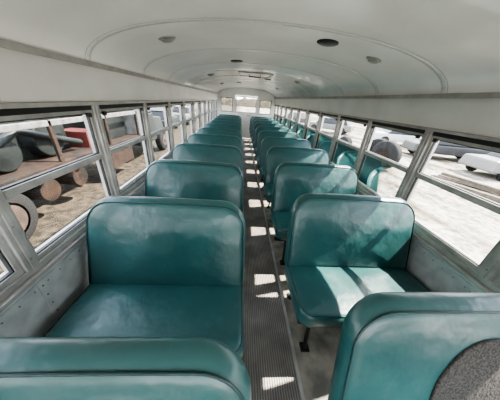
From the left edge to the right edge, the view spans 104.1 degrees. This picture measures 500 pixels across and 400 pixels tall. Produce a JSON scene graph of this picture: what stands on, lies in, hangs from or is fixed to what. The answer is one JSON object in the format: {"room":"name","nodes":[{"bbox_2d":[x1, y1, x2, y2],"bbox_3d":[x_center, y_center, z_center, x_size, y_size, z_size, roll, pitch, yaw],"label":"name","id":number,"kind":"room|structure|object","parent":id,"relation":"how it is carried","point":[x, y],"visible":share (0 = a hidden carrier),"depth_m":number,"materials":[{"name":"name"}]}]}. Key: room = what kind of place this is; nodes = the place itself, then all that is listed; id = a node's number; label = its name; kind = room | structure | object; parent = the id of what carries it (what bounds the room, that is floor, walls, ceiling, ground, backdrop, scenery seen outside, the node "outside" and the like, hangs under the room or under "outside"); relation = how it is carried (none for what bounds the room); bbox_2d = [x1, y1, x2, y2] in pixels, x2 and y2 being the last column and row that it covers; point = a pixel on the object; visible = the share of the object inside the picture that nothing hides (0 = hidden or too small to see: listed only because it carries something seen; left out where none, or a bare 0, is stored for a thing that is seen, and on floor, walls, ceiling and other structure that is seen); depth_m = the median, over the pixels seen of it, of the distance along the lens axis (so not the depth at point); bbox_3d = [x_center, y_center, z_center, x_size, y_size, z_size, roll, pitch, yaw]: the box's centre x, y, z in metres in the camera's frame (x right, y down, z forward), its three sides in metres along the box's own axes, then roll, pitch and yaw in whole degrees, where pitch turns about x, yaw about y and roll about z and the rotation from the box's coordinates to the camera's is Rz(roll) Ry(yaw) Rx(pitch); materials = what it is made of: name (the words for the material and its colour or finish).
{"room":"vehicle interior","nodes":[
{"label":"vehicle interior","id":0,"kind":"room"},
{"bbox_2d":[0,47,217,336],"bbox_3d":[-1.194,-1.127,3.566,0.100,1.690,10.660,3,27,-4],"label":"wall","id":1,"kind":"structure","parent":0,"point":[24,77],"depth_m":1.06,"materials":[{"name":"grey metal"}]},
{"bbox_2d":[0,250,14,282],"bbox_3d":[-1.039,0.171,0.441,0.076,0.680,0.690,3,27,-4],"label":"gasket","id":2,"kind":"object","parent":1,"relation":"attached to","point":[3,259],"visible":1,"depth_m":0.85,"materials":[{"name":"rubber"}]},
{"bbox_2d":[0,235,23,290],"bbox_3d":[-1.045,0.204,0.457,0.055,0.663,0.690,3,27,-4],"label":"window","id":3,"kind":"structure","parent":1,"relation":"in","point":[5,250],"depth_m":0.86,"materials":[{"name":"metal"}]},
{"bbox_2d":[0,105,110,253],"bbox_3d":[-1.069,-0.173,1.106,0.076,0.680,0.690,3,27,-4],"label":"gasket","id":4,"kind":"object","parent":1,"relation":"attached to","point":[16,111],"visible":0.64,"depth_m":1.05,"materials":[{"name":"rubber"}]},
{"bbox_2d":[0,155,171,312],"bbox_3d":[-1.205,-1.026,3.617,0.095,0.062,10.660,3,27,-4],"label":"sill","id":5,"kind":"structure","parent":1,"relation":"attached to","point":[9,294],"depth_m":1.00,"materials":[{"name":"metal"}]},
{"bbox_2d":[1,107,215,323],"bbox_3d":[-1.171,-1.001,3.610,0.025,1.340,10.550,3,27,-4],"label":"rivets","id":6,"kind":"object","parent":1,"relation":"attached to","point":[215,107],"visible":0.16,"depth_m":1.03,"materials":[{"name":"metal"}]},
{"bbox_2d":[0,100,217,271],"bbox_3d":[-1.178,-1.367,3.442,0.092,0.708,10.560,3,27,-4],"label":"posts","id":7,"kind":"object","parent":1,"relation":"attached to","point":[14,238],"visible":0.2,"depth_m":1.31,"materials":[{"name":"metal"}]},
{"bbox_2d":[0,38,218,260],"bbox_3d":[-1.139,-1.465,3.393,0.123,0.932,10.660,3,27,-4],"label":"trim","id":8,"kind":"structure","parent":1,"relation":"in","point":[15,190],"depth_m":1.06,"materials":[{"name":"metal"}]},
{"bbox_2d":[99,103,149,190],"bbox_3d":[-1.100,-0.518,1.772,0.076,0.680,0.690,3,27,-4],"label":"gasket","id":9,"kind":"object","parent":1,"relation":"attached to","point":[134,104],"visible":0.46,"depth_m":1.77,"materials":[{"name":"rubber"}]},
{"bbox_2d":[100,106,150,194],"bbox_3d":[-1.106,-0.486,1.788,0.055,0.663,0.690,3,27,-4],"label":"window","id":10,"kind":"structure","parent":1,"relation":"in","point":[141,139],"depth_m":1.86,"materials":[{"name":"metal"}]},
{"bbox_2d":[146,102,171,158],"bbox_3d":[-1.131,-0.863,2.437,0.076,0.680,0.690,3,27,-4],"label":"gasket","id":11,"kind":"object","parent":1,"relation":"attached to","point":[158,103],"visible":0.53,"depth_m":2.54,"materials":[{"name":"metal"}]},
{"bbox_2d":[147,104,171,158],"bbox_3d":[-1.137,-0.830,2.454,0.055,0.663,0.690,3,27,-4],"label":"window","id":12,"kind":"structure","parent":1,"relation":"in","point":[167,128],"depth_m":2.64,"materials":[{"name":"metal"}]},
{"bbox_2d":[170,101,184,142],"bbox_3d":[-1.162,-1.207,3.103,0.076,0.680,0.690,3,27,-4],"label":"gasket","id":13,"kind":"object","parent":1,"relation":"attached to","point":[181,101],"visible":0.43,"depth_m":3.27,"materials":[{"name":"metal"}]},
{"bbox_2d":[171,103,184,142],"bbox_3d":[-1.168,-1.175,3.119,0.055,0.663,0.690,3,27,-4],"label":"window","id":14,"kind":"structure","parent":1,"relation":"in","point":[179,104],"depth_m":3.32,"materials":[{"name":"metal"}]},
{"bbox_2d":[185,101,192,132],"bbox_3d":[-1.192,-1.552,3.768,0.076,0.680,0.690,3,27,-4],"label":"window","id":15,"kind":"structure","parent":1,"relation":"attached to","point":[185,101],"depth_m":3.94,"materials":[{"name":"metal"}]},
{"bbox_2d":[185,103,193,138],"bbox_3d":[-1.198,-1.520,3.784,0.055,0.663,0.690,3,27,-4],"label":"window","id":16,"kind":"structure","parent":1,"relation":"in","point":[190,119],"depth_m":4.00,"materials":[{"name":"metal"}]},
{"bbox_2d":[194,102,199,131],"bbox_3d":[-1.229,-1.864,4.450,0.055,0.663,0.690,3,27,-4],"label":"window","id":17,"kind":"structure","parent":1,"relation":"in","point":[198,116],"depth_m":4.67,"materials":[{"name":"metal"}]},
{"bbox_2d":[194,101,199,132],"bbox_3d":[-1.223,-1.897,4.434,0.076,0.680,0.690,3,27,-4],"label":"gasket","id":18,"kind":"object","parent":1,"relation":"attached to","point":[194,101],"visible":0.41,"depth_m":4.63,"materials":[{"name":"rubber"}]},
{"bbox_2d":[201,102,204,126],"bbox_3d":[-1.260,-2.209,5.115,0.055,0.663,0.690,3,27,-4],"label":"window","id":19,"kind":"structure","parent":1,"relation":"in","point":[203,114],"depth_m":5.32,"materials":[{"name":"metal"}]},
{"bbox_2d":[206,101,208,122],"bbox_3d":[-1.291,-2.554,5.781,0.055,0.663,0.690,3,27,-4],"label":"window","id":20,"kind":"structure","parent":1,"relation":"in","point":[206,101],"depth_m":5.99,"materials":[{"name":"metal"}]},
{"bbox_2d":[213,101,214,118],"bbox_3d":[-1.352,-3.243,7.112,0.055,0.663,0.690,3,27,-4],"label":"window","id":21,"kind":"structure","parent":1,"relation":"in","point":[213,101],"depth_m":7.37,"materials":[{"name":"metal"}]},
{"bbox_2d":[85,18,447,93],"bbox_3d":[0.111,-1.758,2.847,2.326,0.278,9.753,3,27,-4],"label":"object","id":22,"kind":"structure","parent":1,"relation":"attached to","point":[185,18],"depth_m":1.20,"materials":[{"name":"white metal"}]},
{"bbox_2d":[87,19,445,94],"bbox_3d":[0.157,-1.268,1.864,2.306,0.239,7.529,3,27,-4],"label":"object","id":23,"kind":"structure","parent":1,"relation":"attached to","point":[202,19],"depth_m":1.32,"materials":[{"name":"white metal"}]},
{"bbox_2d":[85,18,447,97],"bbox_3d":[0.110,-1.770,2.869,2.330,0.280,9.798,3,27,-4],"label":"trim","id":24,"kind":"structure","parent":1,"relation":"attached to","point":[94,43],"depth_m":1.22,"materials":[{"name":"white paint"}]},
{"bbox_2d":[217,88,274,118],"bbox_3d":[-0.187,-3.663,8.334,2.540,1.990,0.050,3,27,-4],"label":"wall","id":25,"kind":"structure","parent":0,"point":[228,92],"depth_m":8.00,"materials":[{"name":"white metal"}]},
{"bbox_2d":[221,97,232,111],"bbox_3d":[-0.965,-3.980,8.123,0.490,0.530,0.050,3,27,-4],"label":"window","id":26,"kind":"structure","parent":25,"relation":"in","point":[221,97],"depth_m":8.11,"materials":[{"name":"metal"}]},
{"bbox_2d":[235,95,257,137],"bbox_3d":[-0.196,-3.521,8.369,0.910,1.665,0.107,3,27,-4],"label":"door","id":27,"kind":"structure","parent":25,"relation":"in","point":[245,116],"depth_m":8.36,"materials":[{"name":"beige paint"}]},
{"bbox_2d":[259,100,271,114],"bbox_3d":[0.640,-3.904,8.236,0.490,0.530,0.050,3,27,-4],"label":"window","id":28,"kind":"structure","parent":25,"relation":"in","point":[260,100],"depth_m":8.23,"materials":[{"name":"metal"}]},
{"bbox_2d":[0,0,499,97],"bbox_3d":[0.096,-1.961,3.193,2.410,0.320,10.760,3,27,-4],"label":"ceiling","id":29,"kind":"structure","parent":0,"point":[461,38],"depth_m":1.13,"materials":[{"name":"white paint"}]},
{"bbox_2d":[159,36,175,42],"bbox_3d":[-0.588,-1.144,1.387,0.123,0.048,0.086,3,27,-4],"label":"dome lamp","id":30,"kind":"object","parent":29,"relation":"attached to","point":[165,39],"visible":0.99,"depth_m":1.37,"materials":[{"name":"silver metal"}]},
{"bbox_2d":[231,60,242,62],"bbox_3d":[-0.159,-1.666,2.342,0.151,0.016,0.151,0,27,-3],"label":"ceiling speaker","id":31,"kind":"object","parent":29,"relation":"in","point":[234,61],"depth_m":2.31},
{"bbox_2d":[238,71,273,78],"bbox_3d":[0.088,-2.219,3.482,0.600,0.063,0.600,3,27,-4],"label":"roof hatch","id":32,"kind":"object","parent":29,"relation":"attached to","point":[243,73],"visible":0.79,"depth_m":3.43,"materials":[{"name":"metal"}]},
{"bbox_2d":[317,39,338,46],"bbox_3d":[0.545,-1.103,1.370,0.151,0.016,0.151,6,27,-6],"label":"ceiling speaker","id":33,"kind":"object","parent":29,"relation":"in","point":[323,42],"depth_m":1.35},
{"bbox_2d":[366,56,380,63],"bbox_3d":[0.946,-1.071,1.495,0.123,0.048,0.086,3,27,-4],"label":"dome lamp","id":34,"kind":"object","parent":29,"relation":"attached to","point":[372,60],"visible":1,"depth_m":1.48,"materials":[{"name":"silver metal"}]},
{"bbox_2d":[244,138,341,399],"bbox_3d":[-0.045,-0.296,4.077,2.540,0.080,10.710,3,27,-4],"label":"floor","id":35,"kind":"structure","parent":0,"point":[316,366],"depth_m":1.43,"materials":[{"name":"grey rubber"}]},
{"bbox_2d":[0,337,250,399],"bbox_3d":[-0.494,0.937,0.445,0.997,0.980,0.669,3,27,-4],"label":"seat","id":36,"kind":"object","parent":35,"relation":"on","point":[31,368],"visible":1,"depth_m":0.47,"materials":[{"name":"teal leather"}]},
{"bbox_2d":[43,196,244,357],"bbox_3d":[-0.528,0.560,1.172,0.997,0.980,0.669,3,27,-4],"label":"seat","id":37,"kind":"object","parent":35,"relation":"on","point":[158,266],"visible":0.85,"depth_m":1.18,"materials":[{"name":"teal leather"}]},
{"bbox_2d":[45,283,243,357],"bbox_3d":[-0.530,0.677,1.121,0.990,0.169,0.470,3,27,-4],"label":"seat cushion","id":38,"kind":"object","parent":37,"relation":"on","point":[215,311],"depth_m":1.07,"materials":[{"name":"teal leather"}]},
{"bbox_2d":[145,159,243,212],"bbox_3d":[-0.561,0.183,1.900,0.997,0.980,0.669,3,27,-4],"label":"seat","id":39,"kind":"object","parent":35,"relation":"on","point":[190,179],"visible":0.26,"depth_m":1.91,"materials":[{"name":"teal leather"}]},
{"bbox_2d":[172,143,242,172],"bbox_3d":[-0.595,-0.194,2.627,0.997,0.980,0.669,3,27,-4],"label":"seat","id":40,"kind":"object","parent":35,"relation":"on","point":[181,151],"visible":0.21,"depth_m":2.63,"materials":[{"name":"teal leather"}]},
{"bbox_2d":[187,133,242,153],"bbox_3d":[-0.628,-0.571,3.355,0.997,0.980,0.669,3,27,-4],"label":"seat","id":41,"kind":"object","parent":35,"relation":"on","point":[215,139],"visible":0.12,"depth_m":3.36,"materials":[{"name":"teal leather"}]},
{"bbox_2d":[197,127,241,140],"bbox_3d":[-0.662,-0.948,4.082,0.997,0.980,0.669,3,27,-4],"label":"seat","id":42,"kind":"object","parent":35,"relation":"on","point":[204,130],"visible":0.1,"depth_m":4.09,"materials":[{"name":"teal leather"}]},
{"bbox_2d":[204,123,241,133],"bbox_3d":[-0.696,-1.324,4.810,0.997,0.980,0.669,3,27,-4],"label":"seat","id":43,"kind":"object","parent":35,"relation":"on","point":[210,125],"visible":0.1,"depth_m":4.81,"materials":[{"name":"teal leather"}]},
{"bbox_2d":[209,120,241,128],"bbox_3d":[-0.729,-1.701,5.537,0.997,0.980,0.669,3,27,-4],"label":"seat","id":44,"kind":"object","parent":35,"relation":"on","point":[211,121],"visible":0.12,"depth_m":5.54,"materials":[{"name":"teal leather"}]},
{"bbox_2d":[213,117,241,124],"bbox_3d":[-0.763,-2.078,6.265,0.997,0.980,0.669,3,27,-4],"label":"seat","id":45,"kind":"object","parent":35,"relation":"on","point":[216,118],"visible":0.06,"depth_m":6.27,"materials":[{"name":"teal leather"}]},
{"bbox_2d":[216,116,241,121],"bbox_3d":[-0.796,-2.455,6.992,0.997,0.980,0.669,3,27,-4],"label":"seat","id":46,"kind":"object","parent":35,"relation":"on","point":[232,117],"visible":0.09,"depth_m":7.00,"materials":[{"name":"teal leather"}]},
{"bbox_2d":[218,114,241,119],"bbox_3d":[-0.830,-2.832,7.720,0.997,0.980,0.669,3,27,-4],"label":"seat","id":47,"kind":"object","parent":35,"relation":"on","point":[219,114],"visible":0.09,"depth_m":7.73,"materials":[{"name":"teal leather"}]},
{"bbox_2d":[249,116,271,132],"bbox_3d":[0.473,-2.857,7.981,0.997,0.980,0.669,3,27,-4],"label":"seat","id":48,"kind":"object","parent":35,"relation":"on","point":[252,117],"visible":0.23,"depth_m":7.99,"materials":[{"name":"teal leather"}]},
{"bbox_2d":[250,118,274,147],"bbox_3d":[0.506,-2.480,7.253,0.997,0.980,0.669,3,27,-4],"label":"seat","id":49,"kind":"object","parent":35,"relation":"on","point":[253,119],"visible":0.23,"depth_m":7.26,"materials":[{"name":"teal leather"}]},
{"bbox_2d":[251,120,279,149],"bbox_3d":[0.540,-2.103,6.526,0.997,0.980,0.669,3,27,-4],"label":"seat","id":50,"kind":"object","parent":35,"relation":"on","point":[255,121],"visible":0.29,"depth_m":6.53,"materials":[{"name":"teal leather"}]},
{"bbox_2d":[252,123,284,159],"bbox_3d":[0.573,-1.727,5.798,0.997,0.980,0.669,3,27,-4],"label":"seat","id":51,"kind":"object","parent":35,"relation":"on","point":[256,125],"visible":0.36,"depth_m":5.80,"materials":[{"name":"teal leather"}]},
{"bbox_2d":[241,138,301,399],"bbox_3d":[-0.028,-0.320,4.032,0.405,0.006,10.550,3,27,-4],"label":"mat","id":52,"kind":"object","parent":35,"relation":"on","point":[267,357],"visible":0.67,"depth_m":1.61,"materials":[{"name":"rubber"}]},
{"bbox_2d":[254,126,290,168],"bbox_3d":[0.607,-1.350,5.071,0.997,0.980,0.669,3,27,-4],"label":"seat","id":53,"kind":"object","parent":35,"relation":"on","point":[259,129],"visible":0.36,"depth_m":5.07,"materials":[{"name":"teal leather"}]},
{"bbox_2d":[249,139,304,399],"bbox_3d":[-0.028,-0.321,4.031,0.445,0.009,10.550,3,27,-4],"label":"trim","id":54,"kind":"structure","parent":35,"relation":"attached to","point":[281,293],"depth_m":1.62,"materials":[{"name":"metal"}]},
{"bbox_2d":[256,130,299,180],"bbox_3d":[0.641,-0.973,4.343,0.997,0.980,0.669,3,27,-4],"label":"seat","id":55,"kind":"object","parent":35,"relation":"on","point":[263,134],"visible":0.3,"depth_m":4.35,"materials":[{"name":"teal leather"}]},
{"bbox_2d":[259,137,311,196],"bbox_3d":[0.674,-0.596,3.616,0.997,0.980,0.669,3,27,-4],"label":"seat","id":56,"kind":"object","parent":35,"relation":"on","point":[267,143],"visible":0.3,"depth_m":3.62,"materials":[{"name":"teal leather"}]},
{"bbox_2d":[259,167,264,178],"bbox_3d":[0.672,-0.479,3.565,0.990,0.169,0.470,3,27,-4],"label":"seat cushion","id":57,"kind":"object","parent":56,"relation":"on","point":[261,169],"depth_m":3.43,"materials":[{"name":"teal leather"}]},
{"bbox_2d":[263,146,328,221],"bbox_3d":[0.708,-0.219,2.888,0.997,0.980,0.669,3,27,-4],"label":"seat","id":58,"kind":"object","parent":35,"relation":"on","point":[276,155],"visible":0.41,"depth_m":2.89,"materials":[{"name":"teal leather"}]},
{"bbox_2d":[263,183,272,200],"bbox_3d":[0.706,-0.102,2.837,0.990,0.169,0.470,3,27,-4],"label":"seat cushion","id":59,"kind":"object","parent":58,"relation":"on","point":[267,187],"depth_m":2.73,"materials":[{"name":"teal leather"}]},
{"bbox_2d":[270,162,357,264],"bbox_3d":[0.741,0.157,2.161,0.997,0.980,0.669,3,27,-4],"label":"seat","id":60,"kind":"object","parent":35,"relation":"on","point":[292,180],"visible":0.5,"depth_m":2.17,"materials":[{"name":"teal leather"}]},
{"bbox_2d":[270,211,289,239],"bbox_3d":[0.739,0.275,2.110,0.990,0.169,0.470,3,27,-4],"label":"seat cushion","id":61,"kind":"object","parent":60,"relation":"on","point":[279,219],"depth_m":1.99,"materials":[{"name":"teal leather"}]},
{"bbox_2d":[284,193,429,351],"bbox_3d":[0.775,0.534,1.433,0.997,0.980,0.669,3,27,-4],"label":"seat","id":62,"kind":"object","parent":35,"relation":"on","point":[341,250],"visible":0.89,"depth_m":1.44,"materials":[{"name":"teal leather"}]},
{"bbox_2d":[284,266,428,327],"bbox_3d":[0.773,0.652,1.382,0.990,0.169,0.470,3,27,-4],"label":"seat cushion","id":63,"kind":"object","parent":62,"relation":"on","point":[321,296],"depth_m":1.33,"materials":[{"name":"teal leather"}]},
{"bbox_2d":[327,292,499,399],"bbox_3d":[0.810,0.927,0.675,0.997,0.980,0.669,3,27,-4],"label":"seat","id":64,"kind":"object","parent":35,"relation":"on","point":[393,345],"visible":1,"depth_m":0.67,"materials":[{"name":"teal leather"}]},
{"bbox_2d":[275,98,499,292],"bbox_3d":[1.237,-1.012,3.737,0.100,1.690,10.660,3,27,-4],"label":"wall","id":65,"kind":"structure","parent":0,"point":[478,116],"depth_m":1.42,"materials":[{"name":"grey metal"}]},
{"bbox_2d":[296,109,306,131],"bbox_3d":[1.216,-1.781,4.606,0.076,0.680,0.690,3,27,-4],"label":"gasket","id":66,"kind":"object","parent":65,"relation":"attached to","point":[299,109],"visible":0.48,"depth_m":4.73,"materials":[{"name":"rubber"}]},
{"bbox_2d":[303,112,318,145],"bbox_3d":[1.248,-1.404,3.957,0.055,0.663,0.690,3,27,-4],"label":"window","id":67,"kind":"structure","parent":65,"relation":"in","point":[309,128],"depth_m":4.02,"materials":[{"name":"metal"}]},
{"bbox_2d":[304,111,319,138],"bbox_3d":[1.247,-1.437,3.940,0.076,0.680,0.690,3,27,-4],"label":"gasket","id":68,"kind":"object","parent":65,"relation":"attached to","point":[308,111],"visible":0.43,"depth_m":4.05,"materials":[{"name":"rubber"}]},
{"bbox_2d":[314,115,337,153],"bbox_3d":[1.278,-1.060,3.292,0.055,0.663,0.690,3,27,-4],"label":"window","id":69,"kind":"structure","parent":65,"relation":"in","point":[320,133],"depth_m":3.36,"materials":[{"name":"glass"}]},
{"bbox_2d":[315,113,337,148],"bbox_3d":[1.278,-1.092,3.275,0.076,0.680,0.690,3,27,-4],"label":"gasket","id":70,"kind":"object","parent":65,"relation":"attached to","point":[322,113],"visible":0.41,"depth_m":3.32,"materials":[{"name":"rubber"}]},
{"bbox_2d":[329,118,367,167],"bbox_3d":[1.309,-0.715,2.626,0.055,0.663,0.690,3,27,-4],"label":"window","id":71,"kind":"structure","parent":65,"relation":"in","point":[336,139],"depth_m":2.70,"materials":[{"name":"glass"}]},
{"bbox_2d":[331,116,367,163],"bbox_3d":[1.308,-0.748,2.609,0.076,0.680,0.690,3,27,-4],"label":"gasket","id":72,"kind":"object","parent":65,"relation":"attached to","point":[343,117],"visible":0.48,"depth_m":2.58,"materials":[{"name":"rubber"}]},
{"bbox_2d":[273,106,499,280],"bbox_3d":[1.261,-1.252,3.614,0.092,0.708,10.560,3,27,-4],"label":"posts","id":73,"kind":"object","parent":65,"relation":"attached to","point":[492,264],"visible":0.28,"depth_m":1.61,"materials":[{"name":"metal"}]},
{"bbox_2d":[274,92,499,142],"bbox_3d":[1.239,-1.353,3.561,0.123,0.932,10.660,3,27,-4],"label":"trim","id":74,"kind":"structure","parent":65,"relation":"in","point":[299,110],"depth_m":1.55,"materials":[{"name":"metal"}]},
{"bbox_2d":[356,124,423,195],"bbox_3d":[1.340,-0.370,1.961,0.055,0.663,0.690,3,27,-4],"label":"window","id":75,"kind":"structure","parent":65,"relation":"in","point":[395,165],"depth_m":2.10,"materials":[{"name":"metal"}]},
{"bbox_2d":[357,121,424,195],"bbox_3d":[1.339,-0.403,1.944,0.076,0.680,0.690,3,27,-4],"label":"gasket","id":76,"kind":"object","parent":65,"relation":"attached to","point":[375,123],"visible":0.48,"depth_m":1.87,"materials":[{"name":"rubber"}]},
{"bbox_2d":[357,185,499,292],"bbox_3d":[1.231,-0.911,3.789,0.095,0.062,10.660,3,27,-4],"label":"sill","id":77,"kind":"structure","parent":65,"relation":"attached to","point":[464,269],"depth_m":1.26,"materials":[{"name":"metal"}]},
{"bbox_2d":[402,136,499,270],"bbox_3d":[1.371,-0.026,1.295,0.055,0.663,0.690,3,27,-4],"label":"window","id":78,"kind":"structure","parent":65,"relation":"in","point":[495,208],"depth_m":1.30,"materials":[{"name":"metal"}]},
{"bbox_2d":[405,132,499,265],"bbox_3d":[1.370,-0.058,1.279,0.076,0.680,0.690,3,27,-4],"label":"window frame","id":79,"kind":"structure","parent":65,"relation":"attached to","point":[444,135],"depth_m":1.29,"materials":[{"name":"metal"}]},
{"bbox_2d":[491,272,499,287],"bbox_3d":[1.401,0.319,0.630,0.055,0.663,0.690,3,27,-4],"label":"window","id":80,"kind":"structure","parent":65,"relation":"in","point":[496,280],"depth_m":1.06,"materials":[{"name":"metal"}]},
{"bbox_3d":[1.186,-2.094,5.288,0.055,0.663,0.690,3,27,-4],"label":"window","id":81,"kind":"structure","parent":65,"relation":"in","visible":0},
{"bbox_2d":[290,122,294,132],"bbox_3d":[1.181,-2.100,5.285,0.006,0.620,0.650,3,27,-4],"label":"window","id":82,"kind":"structure","parent":81,"relation":"attached to","point":[292,126],"depth_m":5.38,"materials":[{"name":"glass"}]},
{"label":"outside","id":83,"kind":"structure","parent":0,"visible":0},
{"bbox_2d":[0,103,499,274],"bbox_3d":[-2.013,-20.651,45.567,240.000,0.200,220.000,3,27,-4],"label":"ground","id":84,"kind":"structure","parent":83,"point":[472,228],"depth_m":5.85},
{"bbox_2d":[0,109,167,238],"bbox_3d":[-4.976,-1.748,5.230,2.320,2.614,10.094,3,27,-4],"label":"flatbed truck","id":85,"kind":"object","parent":84,"relation":"on","point":[28,148],"visible":0.62,"depth_m":3.88,"materials":[{"name":"dark green paint"},{"name":"rusted brown steel"},{"name":"rubber"}]},
{"bbox_2d":[150,108,178,127],"bbox_3d":[-6.517,-5.813,14.154,1.868,1.460,4.579,0,28,-9],"label":"parked car","id":86,"kind":"object","parent":84,"relation":"on","point":[159,112],"visible":0.12,"depth_m":12.53,"materials":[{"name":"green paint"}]},
{"bbox_2d":[172,106,195,124],"bbox_3d":[-6.543,-8.331,19.048,1.868,1.460,4.578,3,27,-4],"label":"pickup truck","id":87,"kind":"object","parent":84,"relation":"on","point":[175,111],"visible":0.37,"depth_m":18.32,"materials":[{"name":"silver metal"}]},
{"bbox_2d":[206,97,295,110],"bbox_3d":[11.709,-36.893,75.546,90.470,3.342,7.000,3,27,-4],"label":"treeline","id":88,"kind":"object","parent":84,"relation":"on","point":[244,102],"visible":0.2,"depth_m":73.41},
{"bbox_2d":[287,112,310,123],"bbox_3d":[6.382,-11.383,27.081,1.868,1.460,4.578,-6,29,-19],"label":"parked car","id":89,"kind":"object","parent":84,"relation":"on","point":[303,115],"visible":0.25,"depth_m":25.50,"materials":[{"name":"paint"}]},
{"bbox_2d":[309,117,354,134],"bbox_3d":[8.664,-8.073,21.012,4.579,1.460,1.868,22,32,30],"label":"parked car","id":90,"kind":"object","parent":84,"relation":"on","point":[329,123],"visible":0.5,"depth_m":20.22,"materials":[{"name":"silver metal"}]},
{"bbox_2d":[340,136,352,143],"bbox_3d":[5.753,-3.383,11.922,0.454,1.000,1.000,-3,28,-14],"label":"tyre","id":91,"kind":"object","parent":84,"relation":"on","point":[348,139],"visible":0.17,"depth_m":11.53,"materials":[{"name":"rubber"}]},
{"bbox_2d":[369,138,386,151],"bbox_3d":[6.924,-2.726,10.615,1.200,1.200,0.454,22,32,30],"label":"tyre","id":92,"kind":"object","parent":84,"relation":"on","point":[375,141],"visible":0.11,"depth_m":10.40,"materials":[{"name":"rubber"}]},
{"bbox_2d":[371,141,401,168],"bbox_3d":[6.386,-2.122,9.221,0.454,1.320,1.320,-7,29,-22],"label":"tyre","id":93,"kind":"object","parent":84,"relation":"on","point":[391,150],"visible":0.65,"depth_m":8.88,"materials":[{"name":"rubber"}]},
{"bbox_2d":[373,130,421,141],"bbox_3d":[12.875,-5.358,16.415,4.579,1.460,1.868,13,28,15],"label":"parked car","id":94,"kind":"object","parent":84,"relation":"on","point":[388,135],"visible":0.3,"depth_m":15.94,"materials":[{"name":"white paint"}]},
{"bbox_2d":[401,139,490,158],"bbox_3d":[12.753,-3.396,12.579,4.578,1.460,1.868,10,28,10],"label":"parked car","id":95,"kind":"object","parent":84,"relation":"on","point":[443,148],"visible":0.41,"depth_m":11.93,"materials":[{"name":"paint"}]},
{"bbox_2d":[431,172,499,203],"bbox_3d":[8.537,-0.430,7.377,1.247,0.300,2.800,-6,29,-19],"label":"pile","id":96,"kind":"object","parent":84,"relation":"on","point":[489,192],"visible":0.65,"depth_m":7.42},
{"bbox_2d":[458,152,499,180],"bbox_3d":[13.299,-1.723,9.414,4.579,1.460,1.868,6,27,2],"label":"pickup truck","id":97,"kind":"object","parent":84,"relation":"on","point":[490,163],"visible":1,"depth_m":9.45,"materials":[{"name":"silver metal"}]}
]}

